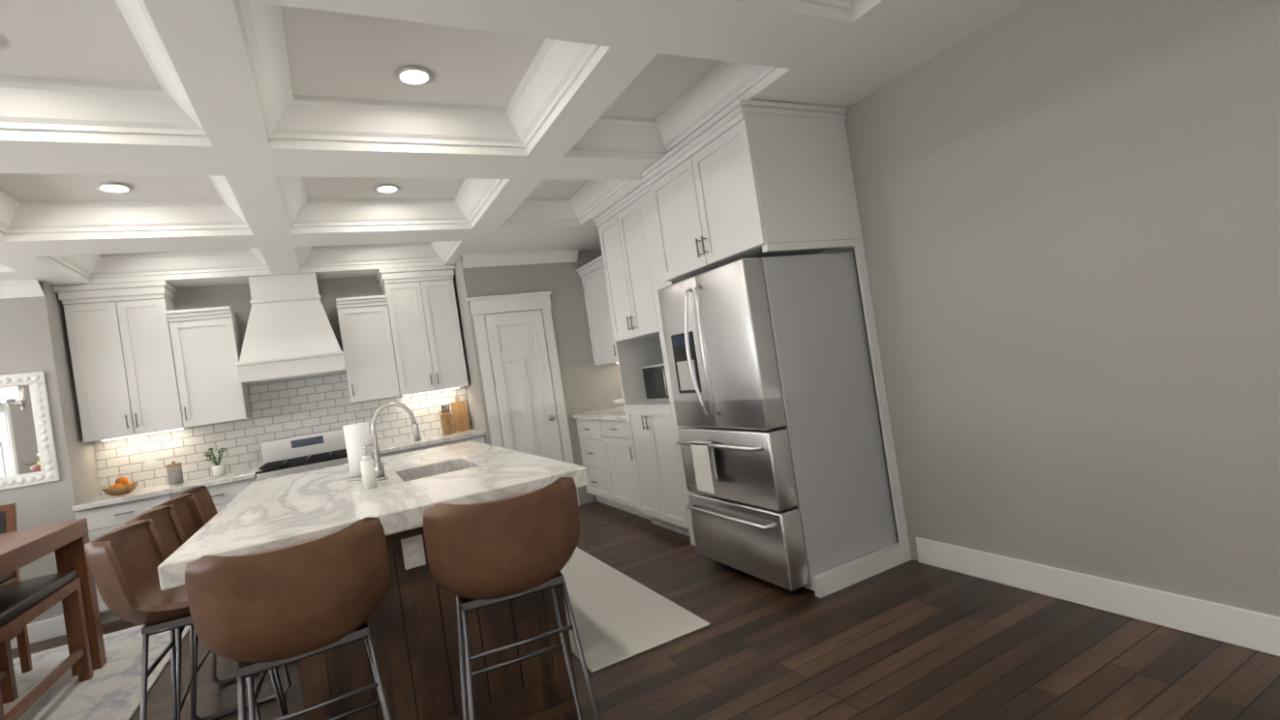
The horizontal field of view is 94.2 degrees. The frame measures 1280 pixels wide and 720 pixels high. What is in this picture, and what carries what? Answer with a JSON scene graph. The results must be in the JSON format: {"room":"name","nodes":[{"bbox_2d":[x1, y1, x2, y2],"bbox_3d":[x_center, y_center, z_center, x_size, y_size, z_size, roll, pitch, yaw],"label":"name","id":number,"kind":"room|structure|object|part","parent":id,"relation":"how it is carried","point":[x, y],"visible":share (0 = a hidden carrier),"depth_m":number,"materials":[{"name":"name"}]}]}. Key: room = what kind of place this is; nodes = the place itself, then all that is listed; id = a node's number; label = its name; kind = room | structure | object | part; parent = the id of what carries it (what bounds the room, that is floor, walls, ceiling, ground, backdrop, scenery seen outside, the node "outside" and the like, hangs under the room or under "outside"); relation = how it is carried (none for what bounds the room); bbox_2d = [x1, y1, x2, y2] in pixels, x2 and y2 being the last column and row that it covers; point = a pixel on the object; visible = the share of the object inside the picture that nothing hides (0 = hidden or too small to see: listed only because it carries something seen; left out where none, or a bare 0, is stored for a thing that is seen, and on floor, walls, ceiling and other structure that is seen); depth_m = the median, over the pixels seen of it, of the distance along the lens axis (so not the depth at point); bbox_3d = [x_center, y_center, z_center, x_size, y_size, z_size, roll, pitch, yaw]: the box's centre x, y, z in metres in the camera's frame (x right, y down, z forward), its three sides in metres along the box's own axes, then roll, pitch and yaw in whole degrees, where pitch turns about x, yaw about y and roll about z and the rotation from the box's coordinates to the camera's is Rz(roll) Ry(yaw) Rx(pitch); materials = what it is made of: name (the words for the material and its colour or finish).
{"room":"dining room and kitchen","nodes":[
{"label":"dining room and kitchen","id":0,"kind":"room"},
{"bbox_2d":[0,281,100,624],"bbox_3d":[-5.246,0.637,4.268,1.900,3.000,0.710,-8,0,-27],"label":"wall","id":1,"kind":"structure","parent":0,"point":[34,334],"depth_m":4.37,"materials":[{"name":"grey paint"}]},
{"bbox_2d":[0,370,60,490],"bbox_3d":[-4.537,0.515,4.217,0.550,0.810,0.036,-8,0,-27],"label":"wall mirror","id":2,"kind":"object","parent":1,"relation":"attached to","point":[27,452],"visible":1,"depth_m":4.28,"materials":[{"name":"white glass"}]},
{"bbox_2d":[9,615,66,649],"bbox_3d":[-4.855,2.022,3.945,1.870,0.140,0.016,-8,0,-27],"label":"baseboard","id":3,"kind":"structure","parent":1,"relation":"attached to","point":[40,631],"depth_m":4.25,"materials":[{"name":"white"}]},
{"bbox_2d":[92,275,471,495],"bbox_3d":[-2.549,0.241,5.994,4.530,3.000,0.160,-8,0,-27],"label":"wall","id":4,"kind":"structure","parent":0,"point":[236,298],"depth_m":5.43,"materials":[{"name":"grey paint"}]},
{"bbox_2d":[53,280,188,442],"bbox_3d":[-4.181,0.013,4.873,0.690,1.227,0.372,-8,0,-27],"label":"upper cabinet","id":5,"kind":"object","parent":4,"relation":"attached to","point":[122,357],"visible":1,"depth_m":4.74,"materials":[{"name":"white wood"}]},
{"bbox_2d":[144,452,156,467],"bbox_3d":[-4.139,0.841,5.031,0.075,0.115,0.006,-8,0,-27],"label":"switch plate","id":6,"kind":"object","parent":4,"relation":"attached to","point":[150,459],"visible":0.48,"depth_m":5.02,"materials":[{"name":"white plastic"}]},
{"bbox_2d":[165,305,251,427],"bbox_3d":[-3.692,0.062,5.119,0.438,0.965,0.372,-8,0,-27],"label":"upper cabinet","id":7,"kind":"object","parent":4,"relation":"attached to","point":[206,350],"visible":1,"depth_m":5.00,"materials":[{"name":"white wood"}]},
{"bbox_2d":[93,372,471,495],"bbox_3d":[-3.151,0.526,5.569,3.004,0.790,0.002,-8,0,-27],"label":"tile backsplash","id":8,"kind":"structure","parent":4,"relation":"attached to","point":[290,408],"depth_m":5.44,"materials":[{"name":"white tile"}]},
{"bbox_2d":[236,273,345,385],"bbox_3d":[-3.149,-0.296,5.337,0.802,0.923,0.532,-8,0,-27],"label":"range hood","id":9,"kind":"object","parent":4,"relation":"attached to","point":[289,334],"visible":1,"depth_m":5.21,"materials":[{"name":"white painted wood"}]},
{"bbox_2d":[335,295,400,403],"bbox_3d":[-2.601,-0.099,5.692,0.428,0.965,0.372,-8,0,-27],"label":"upper cabinet","id":10,"kind":"object","parent":4,"relation":"attached to","point":[367,343],"visible":1,"depth_m":5.57,"materials":[{"name":"white wood"}]},
{"bbox_2d":[376,265,468,396],"bbox_3d":[-2.148,-0.286,5.940,0.700,1.227,0.372,-8,0,-27],"label":"upper cabinet","id":11,"kind":"object","parent":4,"relation":"attached to","point":[425,330],"visible":1,"depth_m":5.80,"materials":[{"name":"white wood"}]},
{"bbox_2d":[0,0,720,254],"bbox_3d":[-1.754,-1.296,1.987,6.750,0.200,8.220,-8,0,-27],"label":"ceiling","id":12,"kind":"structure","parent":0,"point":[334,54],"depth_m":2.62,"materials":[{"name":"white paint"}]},
{"bbox_2d":[94,182,133,193],"bbox_3d":[-3.019,-0.990,3.420,0.168,0.015,0.168,-9,0,36],"label":"recessed light","id":13,"kind":"object","parent":12,"relation":"in","point":[114,188],"depth_m":3.41,"materials":[{"name":"white"}]},
{"bbox_2d":[373,183,400,193],"bbox_3d":[-1.738,-1.179,4.093,0.168,0.015,0.168,-9,0,36],"label":"recessed light","id":14,"kind":"object","parent":12,"relation":"in","point":[386,188],"depth_m":4.08,"materials":[{"name":"white plastic"}]},
{"bbox_2d":[394,66,433,86],"bbox_3d":[-1.028,-1.294,2.708,0.168,0.015,0.168,-8,0,-36],"label":"recessed light","id":15,"kind":"object","parent":12,"relation":"in","point":[413,76],"depth_m":2.70,"materials":[{"name":"white"}]},
{"bbox_2d":[0,0,865,299],"bbox_3d":[-1.788,-1.034,1.745,6.080,0.310,7.540,-8,0,-27],"label":"crown molding","id":16,"kind":"structure","parent":12,"relation":"attached to","point":[556,68],"depth_m":3.22,"materials":[{"name":"white wood"}]},
{"bbox_2d":[0,0,1029,288],"bbox_3d":[-1.724,-1.098,1.986,6.430,0.200,7.900,-8,0,-27],"label":"ceiling beams","id":17,"kind":"structure","parent":12,"relation":"attached to","point":[825,56],"depth_m":2.73,"materials":[{"name":"white"}]},
{"bbox_2d":[453,249,624,505],"bbox_3d":[-1.032,0.015,6.306,1.520,3.000,0.700,-8,0,-27],"label":"wall","id":18,"kind":"structure","parent":0,"point":[588,385],"depth_m":6.05,"materials":[{"name":"grey paint"}]},
{"bbox_2d":[467,291,579,506],"bbox_3d":[-1.092,0.435,5.790,0.830,2.180,0.093,-8,0,-27],"label":"pantry door","id":19,"kind":"structure","parent":18,"relation":"in","point":[520,373],"depth_m":5.81,"materials":[{"name":"white wood"}]},
{"bbox_2d":[11,501,1279,719],"bbox_3d":[-1.322,1.577,1.971,6.750,0.050,8.220,-8,0,-27],"label":"floor","id":20,"kind":"structure","parent":0,"point":[912,639],"depth_m":2.44,"materials":[{"name":"brown wood"}]},
{"bbox_2d":[2,624,189,719],"bbox_3d":[-3.578,1.888,2.592,2.280,0.012,2.900,-8,0,-27],"label":"area rug","id":21,"kind":"object","parent":20,"relation":"on","point":[110,689],"visible":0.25,"depth_m":3.35,"materials":[{"name":"white fabric"}]},
{"bbox_2d":[0,503,32,673],"bbox_3d":[-3.954,1.429,3.440,0.440,1.040,0.510,-8,0,-27],"label":"dining chair","id":22,"kind":"object","parent":21,"relation":"on","point":[8,518],"visible":0.44,"depth_m":3.66,"materials":[{"name":"brown wood"}]},
{"bbox_2d":[0,570,93,719],"bbox_3d":[-3.127,1.504,2.894,0.370,0.640,1.030,-8,0,-27],"label":"bench","id":23,"kind":"object","parent":21,"relation":"on","point":[23,603],"visible":0.88,"depth_m":3.18,"materials":[{"name":"brown wood"}]},
{"bbox_2d":[0,518,106,676],"bbox_3d":[-3.675,1.454,2.611,1.600,0.900,1.440,-8,0,-27],"label":"dining table","id":24,"kind":"object","parent":21,"relation":"on","point":[66,541],"visible":0.62,"depth_m":3.48,"materials":[{"name":"brown wood"}]},
{"bbox_2d":[71,467,259,624],"bbox_3d":[-3.700,1.464,4.853,1.132,0.910,0.632,-8,0,-27],"label":"base cabinet","id":25,"kind":"object","parent":20,"relation":"on","point":[103,515],"visible":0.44,"depth_m":4.52,"materials":[{"name":"white painted wood"}]},
{"bbox_2d":[100,476,138,495],"bbox_3d":[-4.121,0.995,4.720,0.230,0.141,0.230,-8,0,-27],"label":"fruit bowl","id":26,"kind":"object","parent":25,"relation":"on","point":[122,485],"visible":1,"depth_m":4.68,"materials":[{"name":"brown wood"}]},
{"bbox_2d":[165,460,183,485],"bbox_3d":[-3.853,0.931,4.930,0.104,0.189,0.104,-8,0,-27],"label":"coffee canister","id":27,"kind":"object","parent":25,"relation":"on","point":[174,473],"visible":1,"depth_m":4.89,"materials":[{"name":"grey ceramic"}]},
{"bbox_2d":[204,448,226,477],"bbox_3d":[-3.604,0.866,5.068,0.170,0.245,0.186,-8,0,-27],"label":"potted plant","id":28,"kind":"object","parent":25,"relation":"on","point":[219,470],"visible":1,"depth_m":5.04,"materials":[{"name":"green plant"}]},
{"bbox_2d":[84,520,285,719],"bbox_3d":[-1.657,1.091,2.219,0.489,1.010,0.474,-8,0,-27],"label":"bar stool","id":29,"kind":"object","parent":20,"relation":"on","point":[124,563],"visible":0.6,"depth_m":2.12,"materials":[{"name":"brown leather"}]},
{"bbox_2d":[173,486,237,686],"bbox_3d":[-2.219,1.182,3.316,0.491,1.010,0.474,-8,0,-27],"label":"bar stool","id":30,"kind":"object","parent":20,"relation":"on","point":[202,494],"visible":0.12,"depth_m":3.08,"materials":[{"name":"brown leather"}]},
{"bbox_2d":[124,506,290,719],"bbox_3d":[-1.850,1.122,2.597,0.491,1.010,0.474,-8,0,-27],"label":"bar stool","id":31,"kind":"object","parent":20,"relation":"on","point":[159,519],"visible":0.17,"depth_m":2.65,"materials":[{"name":"brown leather"}]},
{"bbox_2d":[152,493,291,719],"bbox_3d":[-2.044,1.153,2.973,0.489,1.010,0.474,-8,0,-27],"label":"bar stool","id":32,"kind":"object","parent":20,"relation":"on","point":[178,504],"visible":0.19,"depth_m":2.88,"materials":[{"name":"brown leather"}]},
{"bbox_2d":[184,518,392,719],"bbox_3d":[-0.945,0.982,1.738,0.474,1.010,0.489,-8,0,-27],"label":"bar stool","id":33,"kind":"object","parent":20,"relation":"on","point":[253,614],"visible":1,"depth_m":1.56,"materials":[{"name":"brown leather"}]},
{"bbox_2d":[255,427,348,481],"bbox_3d":[-2.873,1.228,5.250,0.740,1.135,0.712,-8,0,-27],"label":"range","id":34,"kind":"object","parent":20,"relation":"on","point":[298,454],"visible":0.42,"depth_m":5.38,"materials":[{"name":"silver metal"}]},
{"bbox_2d":[372,428,486,458],"bbox_3d":[-2.054,1.222,5.717,1.122,0.910,0.632,-8,0,-27],"label":"base cabinet","id":35,"kind":"object","parent":20,"relation":"on","point":[411,445],"visible":0.17,"depth_m":5.55,"materials":[{"name":"white"}]},
{"bbox_2d":[438,404,455,435],"bbox_3d":[-1.936,0.596,5.957,0.100,0.293,0.170,-8,0,-27],"label":"knife block","id":36,"kind":"object","parent":35,"relation":"on","point":[446,420],"visible":1,"depth_m":5.91,"materials":[{"name":"brown wood"}]},
{"bbox_2d":[450,396,470,431],"bbox_3d":[-1.866,0.553,6.170,0.150,0.360,0.096,-8,0,-27],"label":"cutting board","id":37,"kind":"object","parent":35,"relation":"on","point":[460,415],"visible":1,"depth_m":6.16,"materials":[{"name":"brown wood"}]},
{"bbox_2d":[297,529,578,719],"bbox_3d":[-1.224,1.108,3.194,0.954,0.860,2.152,-8,0,-27],"label":"kitchen island","id":38,"kind":"object","parent":20,"relation":"on","point":[411,622],"depth_m":2.24,"materials":[{"name":"brown wood"}]},
{"bbox_2d":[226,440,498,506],"bbox_3d":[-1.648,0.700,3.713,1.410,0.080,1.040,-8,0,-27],"label":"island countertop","id":39,"kind":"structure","parent":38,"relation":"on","point":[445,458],"depth_m":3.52,"materials":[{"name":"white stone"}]},
{"bbox_2d":[342,415,375,481],"bbox_3d":[-1.499,0.462,3.178,0.148,0.338,0.150,-8,0,-27],"label":"paper towel","id":40,"kind":"object","parent":39,"relation":"on","point":[357,438],"visible":0.88,"depth_m":3.12,"materials":[{"name":"white paper"}]},
{"bbox_2d":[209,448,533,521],"bbox_3d":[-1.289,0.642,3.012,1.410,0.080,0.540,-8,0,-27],"label":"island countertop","id":41,"kind":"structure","parent":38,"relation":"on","point":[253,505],"depth_m":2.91,"materials":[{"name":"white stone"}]},
{"bbox_2d":[359,443,377,488],"bbox_3d":[-1.266,0.494,2.777,0.070,0.201,0.060,-8,0,-27],"label":"soap bottle","id":42,"kind":"object","parent":41,"relation":"on","point":[368,472],"visible":1,"depth_m":2.75,"materials":[{"name":"white ceramic"}]},
{"bbox_2d":[370,401,421,481],"bbox_3d":[-1.243,0.402,3.025,0.249,0.379,0.098,-8,0,-27],"label":"faucet","id":43,"kind":"object","parent":41,"relation":"on","point":[380,470],"visible":1,"depth_m":3.00,"materials":[{"name":"grey metal"}]},
{"bbox_2d":[157,456,589,591],"bbox_3d":[-0.997,0.595,2.444,1.410,0.080,0.740,-8,0,-27],"label":"island countertop","id":44,"kind":"structure","parent":38,"relation":"on","point":[400,507],"depth_m":2.27,"materials":[{"name":"white stone"}]},
{"bbox_2d":[423,477,600,719],"bbox_3d":[-0.411,0.902,1.956,0.482,1.010,0.499,-8,0,-27],"label":"bar stool","id":45,"kind":"object","parent":20,"relation":"on","point":[483,555],"visible":1,"depth_m":1.77,"materials":[{"name":"brown leather"}]},
{"bbox_2d":[576,421,610,506],"bbox_3d":[-0.167,0.959,5.897,0.617,0.870,0.668,-8,0,-27],"label":"base cabinet","id":46,"kind":"object","parent":20,"relation":"on","point":[592,455],"depth_m":5.79,"materials":[{"name":"white wood"}]},
{"bbox_2d":[599,421,651,519],"bbox_3d":[0.109,0.915,5.358,0.617,0.870,0.660,-8,0,-27],"label":"base cabinet","id":47,"kind":"object","parent":20,"relation":"on","point":[605,449],"depth_m":5.27,"materials":[{"name":"white wood"}]},
{"bbox_2d":[572,405,626,421],"bbox_3d":[-0.113,0.489,5.623,0.652,0.040,1.271,-8,0,-27],"label":"countertop","id":48,"kind":"structure","parent":47,"relation":"on","point":[616,413],"depth_m":5.59,"materials":[{"name":"white stone"}]},
{"bbox_2d":[611,398,625,411],"bbox_3d":[-0.114,0.415,5.560,0.280,0.105,0.280,-8,0,-27],"label":"cake stand","id":49,"kind":"object","parent":48,"relation":"on","point":[617,402],"visible":0.29,"depth_m":5.49,"materials":[{"name":"white ceramic"}]},
{"bbox_2d":[559,547,710,672],"bbox_3d":[-0.416,1.420,3.728,0.640,0.010,2.130,-8,0,-27],"label":"runner rug","id":50,"kind":"object","parent":20,"relation":"on","point":[619,617],"visible":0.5,"depth_m":3.16,"materials":[{"name":"beige fabric"}]},
{"bbox_2d":[591,177,695,546],"bbox_3d":[0.330,0.014,4.593,0.702,2.577,1.020,-8,0,-27],"label":"tall cabinet","id":51,"kind":"object","parent":20,"relation":"on","point":[624,222],"visible":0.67,"depth_m":4.53,"materials":[{"name":"white wood"}]},
{"bbox_2d":[641,363,669,401],"bbox_3d":[0.311,0.155,4.718,0.422,0.294,0.560,-8,0,-27],"label":"microwave","id":52,"kind":"object","parent":51,"relation":"in","point":[655,383],"visible":0.42,"depth_m":4.70,"materials":[{"name":"silver metal"}]},
{"bbox_2d":[657,239,912,598],"bbox_3d":[0.783,0.314,3.584,0.914,1.838,0.951,-8,0,-27],"label":"refrigerator","id":53,"kind":"object","parent":20,"relation":"on","point":[779,441],"depth_m":3.25,"materials":[{"name":"grey metal"}]},
{"bbox_3d":[1.085,0.267,3.230,0.697,1.838,0.041,-8,0,-27],"label":"fridge end panel","id":54,"kind":"part","parent":53,"relation":"part of","materials":[{"name":"white wood"}]},
{"bbox_2d":[817,0,1279,616],"bbox_3d":[1.344,-0.358,3.498,0.160,3.000,8.220,-8,0,-27],"label":"wall","id":55,"kind":"structure","parent":0,"point":[1069,215],"depth_m":2.42,"materials":[{"name":"grey paint"}]},
{"bbox_2d":[579,263,614,365],"bbox_3d":[-0.244,-0.460,5.960,0.327,0.960,0.694,-8,0,-27],"label":"upper cabinet","id":56,"kind":"object","parent":55,"relation":"attached to","point":[592,273],"depth_m":5.96,"materials":[{"name":"white wood"}]},
{"bbox_2d":[641,98,862,281],"bbox_3d":[0.644,-0.968,3.653,0.762,0.737,1.072,-8,0,-27],"label":"upper cabinet","id":57,"kind":"object","parent":55,"relation":"attached to","point":[738,179],"visible":1,"depth_m":3.27,"materials":[{"name":"white wood"}]},
{"bbox_2d":[914,537,1279,657],"bbox_3d":[2.405,0.918,1.644,0.016,0.140,3.770,-8,0,-27],"label":"baseboard","id":58,"kind":"structure","parent":55,"relation":"attached to","point":[1254,630],"depth_m":2.46,"materials":[{"name":"white"}]}
]}

